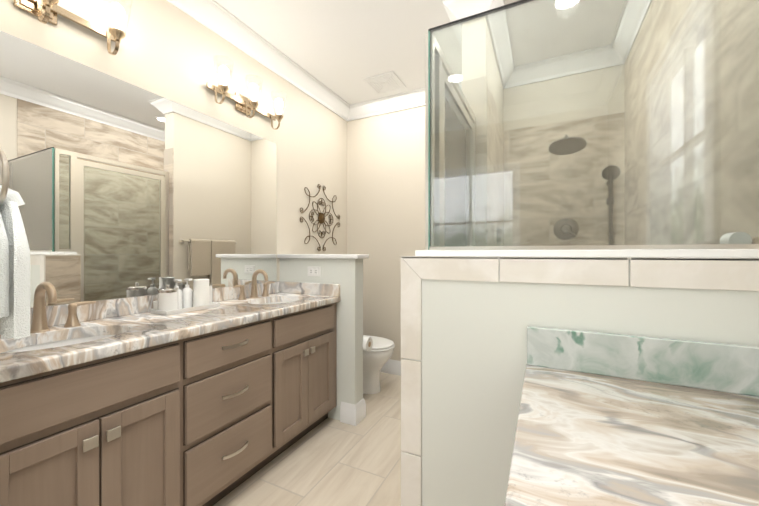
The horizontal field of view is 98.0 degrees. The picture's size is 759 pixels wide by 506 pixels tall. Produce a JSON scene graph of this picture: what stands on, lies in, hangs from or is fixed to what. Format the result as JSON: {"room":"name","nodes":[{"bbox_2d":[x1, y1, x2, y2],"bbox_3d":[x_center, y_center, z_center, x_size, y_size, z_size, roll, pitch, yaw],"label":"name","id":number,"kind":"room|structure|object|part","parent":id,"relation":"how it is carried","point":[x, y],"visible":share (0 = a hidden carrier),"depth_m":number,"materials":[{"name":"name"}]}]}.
{"room":"bathroom","nodes":[
{"label":"bathroom","id":0,"kind":"room"},
{"bbox_2d":[0,0,346,307],"bbox_3d":[-1.387,-0.160,1.561,0.100,2.740,4.680,0,0,26],"label":"wall","id":1,"kind":"structure","parent":0,"point":[168,50],"depth_m":2.15,"materials":[{"name":"beige paint"}]},
{"bbox_2d":[13,0,131,54],"bbox_3d":[-1.350,-1.062,1.330,0.168,0.261,0.594,0,0,26],"label":"sconce","id":2,"kind":"object","parent":1,"relation":"attached to","point":[44,11],"visible":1,"depth_m":1.49,"materials":[{"name":"gold metal"}]},
{"bbox_3d":[-1.325,-1.110,1.318,0.114,0.165,0.594,0,0,26],"label":"lamp shade","id":3,"kind":"part","parent":2,"relation":"part of","materials":[{"name":"white glass"}]},
{"bbox_2d":[0,31,276,307],"bbox_3d":[-1.181,-0.319,1.854,0.005,1.083,1.663,0,0,26],"label":"mirror","id":4,"kind":"object","parent":1,"relation":"attached to","point":[124,189],"visible":0.89,"depth_m":1.65,"materials":[{"name":"white mirror"}]},
{"bbox_2d":[84,281,279,320],"bbox_3d":[-1.170,0.267,1.858,0.020,0.085,1.720,0,0,26],"label":"backsplash","id":5,"kind":"structure","parent":1,"relation":"attached to","point":[112,307],"depth_m":1.66,"materials":[{"name":"beige stone"}]},
{"bbox_2d":[206,55,286,129],"bbox_3d":[-0.884,-1.063,2.271,0.168,0.261,0.594,0,0,26],"label":"sconce","id":6,"kind":"object","parent":1,"relation":"attached to","point":[245,105],"visible":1,"depth_m":2.25,"materials":[{"name":"white glass"}]},
{"bbox_2d":[167,0,351,121],"bbox_3d":[-0.910,-1.471,2.295,0.104,0.118,2.740,0,0,26],"label":"crown molding","id":7,"kind":"structure","parent":1,"relation":"attached to","point":[214,16],"depth_m":2.37,"materials":[{"name":"white paint"}]},
{"bbox_2d":[300,184,339,250],"bbox_3d":[-0.545,-0.330,3.119,0.021,0.627,0.626,0,0,26],"label":"artwork","id":8,"kind":"object","parent":1,"relation":"attached to","point":[321,218],"visible":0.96,"depth_m":3.10,"materials":[{"name":"brown metal"}]},
{"bbox_2d":[213,372,400,505],"bbox_3d":[-0.249,1.240,0.998,2.640,0.060,4.680,0,0,26],"label":"floor","id":9,"kind":"structure","parent":0,"point":[328,461],"depth_m":1.86,"materials":[{"name":"tile"}]},
{"bbox_2d":[0,301,339,505],"bbox_3d":[-0.914,0.780,1.731,0.592,0.859,1.719,0,0,26],"label":"bathroom vanity","id":10,"kind":"object","parent":9,"relation":"on","point":[131,401],"depth_m":1.31,"materials":[{"name":"brown wood"}]},
{"bbox_2d":[0,293,339,376],"bbox_3d":[-0.919,0.330,1.734,0.579,0.040,1.720,0,0,26],"label":"countertop","id":11,"kind":"structure","parent":10,"relation":"on","point":[143,328],"depth_m":1.39,"materials":[{"name":"stone"}]},
{"bbox_2d":[0,282,95,336],"bbox_3d":[-1.304,0.211,1.286,0.155,0.198,0.361,0,0,26],"label":"faucet","id":12,"kind":"object","parent":11,"relation":"on","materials":[{"name":"gold metal"}]},
{"bbox_2d":[0,329,127,356],"bbox_3d":[-1.162,0.419,1.215,0.380,0.163,0.480,0,0,26],"label":"sink","id":13,"kind":"object","parent":11,"relation":"in","point":[89,334],"depth_m":1.31,"materials":[{"name":"white ceramic"}]},
{"bbox_2d":[149,279,220,314],"bbox_3d":[-1.048,0.226,1.801,0.155,0.166,0.321,0,0,26],"label":"tray","id":14,"kind":"object","parent":11,"relation":"on","point":[174,300],"visible":1,"depth_m":1.79,"materials":[{"name":"white ceramic"}]},
{"bbox_2d":[232,269,275,300],"bbox_3d":[-0.823,0.211,2.258,0.155,0.198,0.361,0,0,26],"label":"faucet","id":15,"kind":"object","parent":11,"relation":"on","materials":[{"name":"gold metal"}]},
{"bbox_2d":[248,297,295,304],"bbox_3d":[-0.681,0.419,2.187,0.380,0.163,0.480,0,0,26],"label":"sink","id":16,"kind":"object","parent":11,"relation":"in","point":[275,300],"depth_m":2.34,"materials":[{"name":"white ceramic"}]},
{"bbox_2d":[363,335,394,393],"bbox_3d":[-0.213,0.810,2.977,0.732,0.800,0.490,0,0,26],"label":"toilet","id":17,"kind":"object","parent":9,"relation":"on","point":[377,357],"visible":0.38,"depth_m":2.82,"materials":[{"name":"white ceramic"}]},
{"bbox_3d":[-0.129,0.798,2.936,0.544,0.044,0.386,0,0,26],"label":"seat","id":18,"kind":"part","parent":17,"relation":"part of","materials":[{"name":"white plastic"}]},
{"bbox_2d":[504,326,758,505],"bbox_3d":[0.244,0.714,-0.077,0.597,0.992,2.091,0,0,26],"label":"countertop","id":19,"kind":"structure","parent":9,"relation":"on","point":[608,419],"depth_m":0.64,"materials":[{"name":"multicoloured stone"}]},
{"bbox_2d":[280,258,362,419],"bbox_3d":[-0.460,0.625,2.533,0.700,1.170,0.115,0,0,26],"label":"wall","id":20,"kind":"structure","parent":0,"point":[346,275],"depth_m":2.38,"materials":[{"name":"white paint"}]},
{"bbox_2d":[280,281,339,296],"bbox_3d":[-0.535,0.267,2.492,0.555,0.085,0.020,0,0,26],"label":"backsplash","id":21,"kind":"structure","parent":20,"relation":"attached to","point":[285,287],"depth_m":2.47,"materials":[{"name":"beige stone"}]},
{"bbox_2d":[308,267,319,275],"bbox_3d":[-0.494,0.139,2.481,0.118,0.072,0.008,0,0,26],"label":"electrical outlet plate","id":22,"kind":"object","parent":20,"relation":"attached to","point":[313,271],"visible":1,"depth_m":2.48,"materials":[{"name":"white plastic"}]},
{"bbox_2d":[277,254,368,258],"bbox_3d":[-0.444,0.025,2.525,0.735,0.030,0.171,0,0,26],"label":"sill","id":23,"kind":"structure","parent":20,"relation":"on","point":[346,256],"depth_m":2.40,"materials":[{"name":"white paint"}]},
{"bbox_2d":[340,398,365,418],"bbox_3d":[-0.410,1.140,2.582,0.686,0.140,0.016,0,0,26],"label":"baseboard","id":24,"kind":"structure","parent":20,"relation":"attached to","point":[353,414],"depth_m":2.35,"materials":[{"name":"white paint"}]},
{"bbox_2d":[363,336,372,350],"bbox_3d":[-0.141,0.628,2.488,0.159,0.205,0.104,0,0,26],"label":"toilet paper holder","id":25,"kind":"object","parent":20,"relation":"attached to","point":[367,343],"visible":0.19,"depth_m":2.44,"materials":[{"name":"white paper"}]},
{"bbox_2d":[215,0,625,104],"bbox_3d":[-0.249,-1.560,0.997,2.640,0.060,4.680,0,0,26],"label":"ceiling","id":26,"kind":"structure","parent":0,"point":[342,49],"depth_m":2.30,"materials":[{"name":"white paint"}]},
{"bbox_2d":[362,71,405,94],"bbox_3d":[0.047,-1.522,2.971,0.300,0.016,0.300,0,0,26],"label":"ceiling vent","id":27,"kind":"object","parent":26,"relation":"in","point":[384,83],"visible":1,"depth_m":2.95,"materials":[{"name":"white metal"}]},
{"bbox_2d":[550,0,583,11],"bbox_3d":[1.138,-1.526,1.996,0.190,0.008,0.190,0,0,26],"label":"recessed light","id":28,"kind":"object","parent":26,"relation":"in","point":[557,4],"depth_m":2.03,"materials":[{"name":"white paint"}]},
{"bbox_2d":[462,16,502,124],"bbox_3d":[0.787,-0.160,2.437,0.140,2.740,0.980,0,0,26],"label":"wall","id":29,"kind":"structure","parent":0,"point":[468,60],"depth_m":2.01,"materials":[{"name":"beige paint"}]},
{"bbox_2d":[401,77,503,358],"bbox_3d":[0.575,0.080,2.008,0.156,2.260,1.922,0,0,26],"label":"shower wall tile","id":30,"kind":"structure","parent":29,"relation":"attached to","point":[491,166],"depth_m":2.00,"materials":[{"name":"beige tile"}]},
{"bbox_2d":[441,0,470,50],"bbox_3d":[0.626,-1.471,2.386,0.104,0.118,0.954,0,0,26],"label":"crown molding","id":31,"kind":"structure","parent":29,"relation":"attached to","point":[455,10],"depth_m":2.00,"materials":[{"name":"white paint"}]},
{"bbox_2d":[475,0,518,88],"bbox_3d":[0.865,-1.471,2.341,0.124,0.118,1.084,0,0,26],"label":"crown molding","id":32,"kind":"structure","parent":29,"relation":"attached to","point":[480,5],"depth_m":2.24,"materials":[{"name":"white paint"}]},
{"bbox_2d":[347,65,624,360],"bbox_3d":[0.767,-0.160,3.050,2.440,2.740,0.100,0,0,26],"label":"wall","id":33,"kind":"structure","parent":0,"point":[386,192],"depth_m":3.30,"materials":[{"name":"beige paint"}]},
{"bbox_2d":[380,359,400,375],"bbox_3d":[0.293,1.140,3.220,1.440,0.140,0.016,0,0,26],"label":"baseboard","id":34,"kind":"structure","parent":33,"relation":"attached to","point":[391,366],"depth_m":3.29,"materials":[{"name":"white paint"}]},
{"bbox_2d":[351,79,461,119],"bbox_3d":[0.328,-1.471,3.153,1.320,0.118,0.104,0,0,26],"label":"crown molding","id":35,"kind":"structure","parent":33,"relation":"attached to","point":[414,98],"depth_m":3.26,"materials":[{"name":"white paint"}]},
{"bbox_2d":[515,45,606,85],"bbox_3d":[1.430,-1.471,2.608,0.600,0.118,0.104,0,0,26],"label":"crown molding","id":36,"kind":"structure","parent":33,"relation":"attached to","point":[596,50],"depth_m":2.60,"materials":[{"name":"white paint"}]},
{"bbox_2d":[504,112,624,249],"bbox_3d":[1.451,0.080,2.651,0.860,2.260,0.008,0,0,26],"label":"shower wall tile","id":37,"kind":"structure","parent":33,"relation":"attached to","point":[560,177],"depth_m":2.64,"materials":[{"name":"beige tile"}]},
{"bbox_2d":[554,218,578,239],"bbox_3d":[1.470,-0.190,2.600,0.176,0.176,0.063,0,0,26],"label":"shower valve","id":38,"kind":"object","parent":37,"relation":"attached to","point":[564,229],"depth_m":2.61,"materials":[{"name":"silver metal"}]},
{"bbox_2d":[548,134,585,154],"bbox_3d":[1.381,-0.821,2.441,0.236,0.179,0.426,0,0,26],"label":"shower head","id":39,"kind":"object","parent":37,"relation":"attached to","point":[571,146],"depth_m":2.34},
{"bbox_2d":[602,165,620,249],"bbox_3d":[1.688,-0.184,2.436,0.133,0.896,0.163,0,0,26],"label":"shower","id":40,"kind":"object","parent":37,"relation":"attached to","point":[608,178],"depth_m":2.41,"materials":[{"name":"silver metal"}]},
{"bbox_2d":[404,259,758,505],"bbox_3d":[0.578,0.615,1.046,1.000,1.190,0.200,0,0,26],"label":"wall","id":41,"kind":"structure","parent":0,"point":[474,351],"depth_m":1.04,"materials":[{"name":"white paint"}]},
{"bbox_2d":[401,256,758,505],"bbox_3d":[0.574,0.610,1.048,1.006,1.196,0.215,0,0,26],"label":"tile","id":42,"kind":"structure","parent":41,"relation":"attached to","point":[737,274],"depth_m":1.01,"materials":[{"name":"beige tile"}]},
{"bbox_2d":[415,249,758,257],"bbox_3d":[0.598,0.001,1.054,0.967,0.022,0.163,0,0,26],"label":"sill","id":43,"kind":"structure","parent":41,"relation":"attached to","point":[704,253],"depth_m":0.94,"materials":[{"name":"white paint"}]},
{"bbox_2d":[719,232,758,243],"bbox_3d":[1.001,-0.034,0.902,0.091,0.046,0.062,0,0,26],"label":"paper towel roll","id":44,"kind":"object","parent":43,"relation":"on","point":[728,240],"visible":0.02,"depth_m":0.89,"materials":[{"name":"white paper"}]},
{"bbox_3d":[0.889,-0.160,0.434,0.100,2.740,4.680,0,0,26],"label":"wall","id":45,"kind":"structure","parent":0,"visible":0},
{"bbox_2d":[607,0,651,67],"bbox_3d":[0.798,-1.471,0.479,0.104,0.118,4.480,0,0,26],"label":"crown molding","id":46,"kind":"structure","parent":45,"relation":"attached to","point":[641,19],"depth_m":2.18,"materials":[{"name":"white paint"}]},
{"bbox_2d":[625,0,758,244],"bbox_3d":[1.436,-0.110,1.660,0.008,2.640,1.782,0,0,26],"label":"shower wall tile","id":47,"kind":"structure","parent":45,"relation":"attached to","point":[674,100],"depth_m":1.34,"materials":[{"name":"beige tile"}]},
{"bbox_3d":[-1.300,-0.160,0.882,0.660,2.740,0.140,0,0,26],"label":"wall","id":48,"kind":"structure","parent":0,"visible":0},
{"bbox_2d":[0,149,29,338],"bbox_3d":[-1.027,-0.044,0.880,0.210,0.533,0.114,0,0,26],"label":"towel ring","id":49,"kind":"object","parent":48,"relation":"attached to","point":[14,285],"visible":1,"depth_m":0.86,"materials":[{"name":"white fabric"}]},
{"bbox_3d":[0.404,1.160,1.662,0.140,0.100,0.750,0,0,26],"label":"wall","id":50,"kind":"structure","parent":0,"visible":0},
{"bbox_2d":[425,0,758,249],"bbox_3d":[0.768,0.146,1.398,0.952,1.926,0.879,0,0,26],"label":"shower enclosure","id":51,"kind":"object","parent":50,"relation":"on","point":[450,165],"visible":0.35,"depth_m":1.03,"materials":[{"name":"clear glass"}]},
{"bbox_3d":[0.362,0.145,1.579,0.008,1.840,0.785,0,0,26],"label":"glass","id":52,"kind":"part","parent":51,"relation":"part of","materials":[{"name":"clear glass"}]}
]}

